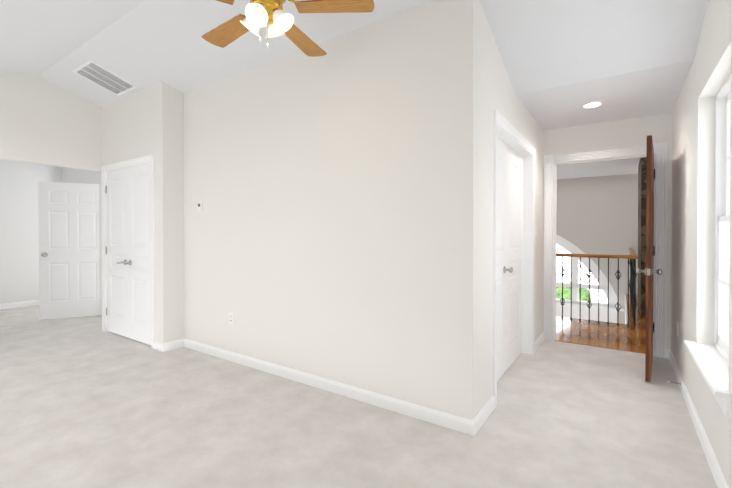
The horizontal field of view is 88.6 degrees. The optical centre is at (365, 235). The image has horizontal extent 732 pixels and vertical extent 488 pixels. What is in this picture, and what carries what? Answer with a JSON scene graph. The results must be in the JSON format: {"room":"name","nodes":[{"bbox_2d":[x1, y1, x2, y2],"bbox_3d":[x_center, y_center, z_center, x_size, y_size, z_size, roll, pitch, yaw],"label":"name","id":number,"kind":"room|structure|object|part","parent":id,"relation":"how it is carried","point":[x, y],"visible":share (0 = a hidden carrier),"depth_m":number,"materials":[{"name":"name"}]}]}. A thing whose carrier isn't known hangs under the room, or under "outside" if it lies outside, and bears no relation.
{"room":"empty bedroom","nodes":[
{"label":"empty bedroom","id":0,"kind":"room"},
{"bbox_2d":[0,160,61,303],"bbox_3d":[-6.905,-0.411,4.950,0.150,3.250,4.650,0,1,34],"label":"wall","id":1,"kind":"structure","parent":0,"point":[19,242],"depth_m":6.36,"materials":[{"name":"white paint"}]},
{"bbox_2d":[0,300,38,308],"bbox_3d":[-6.786,1.169,4.990,0.015,0.088,4.470,0,1,34],"label":"baseboard","id":2,"kind":"structure","parent":1,"relation":"attached to","point":[33,302],"depth_m":6.34,"materials":[{"name":"white wood"}]},
{"bbox_2d":[0,74,101,170],"bbox_3d":[-4.586,-0.397,3.087,0.120,3.250,4.180,0,1,34],"label":"wall","id":3,"kind":"structure","parent":0,"point":[43,121],"depth_m":4.32,"materials":[{"name":"white paint"}]},
{"bbox_2d":[0,0,144,75],"bbox_3d":[-2.218,-1.333,1.086,6.320,1.150,3.550,0,1,34],"label":"ceiling","id":4,"kind":"structure","parent":0,"point":[38,37],"depth_m":3.09,"materials":[{"name":"white paint"}]},
{"bbox_2d":[62,167,100,183],"bbox_3d":[-4.343,-0.420,6.091,3.100,3.250,0.120,0,1,34],"label":"wall","id":5,"kind":"structure","parent":0,"point":[71,175],"depth_m":6.34,"materials":[{"name":"white paint"}]},
{"bbox_2d":[38,181,101,319],"bbox_3d":[-4.327,0.210,5.548,0.476,1.975,0.703,0,1,34],"label":"door","id":6,"kind":"structure","parent":5,"relation":"in","point":[70,254],"depth_m":5.51,"materials":[{"name":"white paint"}]},
{"bbox_2d":[102,81,183,342],"bbox_3d":[-1.975,-0.415,5.501,1.480,3.250,2.750,0,1,34],"label":"wall","id":7,"kind":"structure","parent":0,"point":[146,121],"depth_m":4.06,"materials":[{"name":"white paint"}]},
{"bbox_2d":[0,305,716,487],"bbox_3d":[-2.484,1.286,3.344,9.280,0.120,6.950,0,1,34],"label":"floor","id":8,"kind":"structure","parent":0,"point":[86,402],"depth_m":2.42,"materials":[{"name":"beige carpet"}]},
{"bbox_2d":[101,154,154,348],"bbox_3d":[-2.809,0.168,4.413,1.292,2.100,0.091,0,1,34],"label":"door","id":9,"kind":"structure","parent":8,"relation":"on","point":[131,162],"depth_m":4.40,"materials":[{"name":"white wood"}]},
{"bbox_3d":[-2.810,0.202,4.412,1.147,2.003,0.089,0,1,34],"label":"closet left door","id":10,"kind":"part","parent":9,"relation":"part of","materials":[{"name":"white wood"}]},
{"bbox_2d":[493,109,535,406],"bbox_3d":[1.282,0.158,3.342,0.156,2.135,1.482,0,1,34],"label":"door","id":11,"kind":"structure","parent":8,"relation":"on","point":[528,291],"depth_m":3.52,"materials":[{"name":"white wood"}]},
{"bbox_3d":[1.271,0.194,3.349,0.106,2.036,1.332,0,1,34],"label":"closet hall door","id":12,"kind":"part","parent":11,"relation":"part of","materials":[{"name":"white wood"}]},
{"bbox_2d":[184,0,543,419],"bbox_3d":[0.035,-0.406,4.257,3.243,3.250,2.544,0,1,34],"label":"wall","id":13,"kind":"structure","parent":0,"point":[339,211],"depth_m":2.82,"materials":[{"name":"white paint"}]},
{"bbox_2d":[180,338,479,435],"bbox_3d":[-0.670,1.183,3.231,3.245,0.088,0.015,0,1,34],"label":"baseboard","id":14,"kind":"structure","parent":13,"relation":"attached to","point":[452,422],"depth_m":2.84,"materials":[{"name":"white wood"}]},
{"bbox_2d":[476,395,494,426],"bbox_3d":[0.801,1.188,2.524,0.015,0.088,0.415,0,1,34],"label":"baseboard","id":15,"kind":"structure","parent":13,"relation":"attached to","point":[489,406],"depth_m":2.54,"materials":[{"name":"white wood"}]},
{"bbox_2d":[535,332,543,351],"bbox_3d":[1.921,1.176,4.169,0.015,0.088,0.585,0,1,34],"label":"baseboard","id":16,"kind":"structure","parent":13,"relation":"attached to","point":[540,339],"depth_m":4.15,"materials":[{"name":"white wood"}]},
{"bbox_2d":[39,0,707,178],"bbox_3d":[2.523,-1.583,4.964,9.790,0.707,8.200,0,1,34],"label":"ceiling","id":17,"kind":"structure","parent":0,"point":[544,44],"depth_m":2.99,"materials":[{"name":"white paint"}]},
{"bbox_2d":[71,59,137,96],"bbox_3d":[-2.838,-1.704,4.082,0.470,0.138,0.453,0,1,34],"label":"ceiling vent","id":18,"kind":"object","parent":17,"relation":"in","point":[90,70],"depth_m":4.06,"materials":[{"name":"white metal"}]},
{"bbox_2d":[202,0,373,56],"bbox_3d":[-0.576,-1.413,2.129,1.147,0.760,1.167,0,1,34],"label":"ceiling fan","id":19,"kind":"object","parent":17,"relation":"hanging from","point":[273,18],"visible":1,"depth_m":2.12,"materials":[{"name":"brown wood"}]},
{"bbox_2d":[581,101,603,108],"bbox_3d":[2.113,-1.222,3.503,0.176,0.007,0.176,0,1,34],"label":"recessed light","id":20,"kind":"object","parent":17,"relation":"in","point":[591,104],"depth_m":3.49,"materials":[{"name":"white"}]},
{"bbox_2d":[556,174,637,323],"bbox_3d":[5.113,0.941,7.968,8.869,6.000,0.250,0,1,34],"label":"wall","id":21,"kind":"structure","parent":0,"point":[597,215],"depth_m":7.89,"materials":[{"name":"grey paint"}]},
{"bbox_2d":[556,234,637,325],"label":"window","id":22,"kind":"structure","parent":21,"relation":"in","point":[570,247],"depth_m":7.84,"materials":[{"name":"white glass"}]},
{"bbox_3d":[2.698,0.715,7.503,4.360,0.951,3.196,0,1,34],"label":"railing landing","id":23,"kind":"part","parent":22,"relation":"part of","materials":[{"name":"black metal"}]},
{"bbox_2d":[554,294,645,353],"bbox_3d":[3.970,1.355,5.876,8.400,0.304,4.500,0,1,34],"label":"floor","id":24,"kind":"structure","parent":0,"point":[620,336],"depth_m":4.71,"materials":[{"name":"brown wood"}]},
{"bbox_2d":[543,113,671,356],"bbox_3d":[1.171,-0.412,5.101,4.630,3.250,0.130,0,1,34],"label":"wall","id":25,"kind":"structure","parent":0,"point":[628,133],"depth_m":3.95,"materials":[{"name":"white paint"}]},
{"bbox_2d":[544,142,666,357],"bbox_3d":[2.583,0.142,4.133,1.126,2.156,0.184,0,1,34],"label":"door frame","id":26,"kind":"structure","parent":25,"relation":"in","point":[551,162],"depth_m":4.01,"materials":[{"name":"white wood"}]},
{"bbox_2d":[636,135,661,381],"bbox_3d":[2.611,0.188,3.491,0.183,2.050,0.915,0,1,34],"label":"wood door","id":27,"kind":"structure","parent":25,"relation":"in","point":[649,271],"depth_m":3.13,"materials":[{"name":"brown wood"}]},
{"bbox_2d":[638,157,645,316],"bbox_3d":[5.111,1.358,5.764,1.488,5.200,1.300,0,1,34],"label":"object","id":28,"kind":"object","parent":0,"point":[642,233],"visible":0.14,"depth_m":5.63,"materials":[{"name":"brown wood"}]},
{"bbox_2d":[671,0,731,487],"bbox_3d":[2.545,-0.395,2.811,0.220,3.250,11.750,0,1,34],"label":"wall","id":29,"kind":"structure","parent":0,"point":[693,210],"depth_m":2.44,"materials":[{"name":"white paint"}]},
{"bbox_2d":[666,349,728,487],"bbox_3d":[1.133,1.199,0.977,0.035,0.088,6.750,0,1,34],"label":"baseboard","id":30,"kind":"structure","parent":29,"relation":"attached to","point":[719,478],"depth_m":2.27,"materials":[{"name":"white wood"}]},
{"bbox_2d":[684,340,730,417],"bbox_3d":[1.930,0.764,2.089,0.144,0.113,1.000,0,1,34],"label":"window stool","id":31,"kind":"structure","parent":29,"relation":"attached to","point":[712,363],"depth_m":2.00,"materials":[{"name":"white wood"}]},
{"bbox_2d":[714,74,730,362],"bbox_3d":[2.022,-0.093,2.020,0.082,1.602,0.890,0,1,34],"label":"window","id":32,"kind":"structure","parent":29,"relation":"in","point":[722,224],"depth_m":2.35,"materials":[{"name":"white"}]},
{"label":"outside","id":33,"kind":"structure","parent":0,"visible":0},
{"bbox_2d":[556,244,607,302],"bbox_3d":[4.749,0.567,11.207,11.000,6.800,0.001,0,1,34],"label":"sky","id":34,"kind":"structure","parent":33,"point":[568,274],"depth_m":10.54,"materials":[{"name":"white"}]},
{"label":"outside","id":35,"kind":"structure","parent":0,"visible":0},
{"bbox_2d":[556,281,591,301],"bbox_3d":[4.365,1.976,10.598,9.401,1.615,1.417,0,1,34],"label":"foliage","id":36,"kind":"object","parent":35,"point":[568,297],"depth_m":9.47,"materials":[{"name":"green plant"}]}
]}

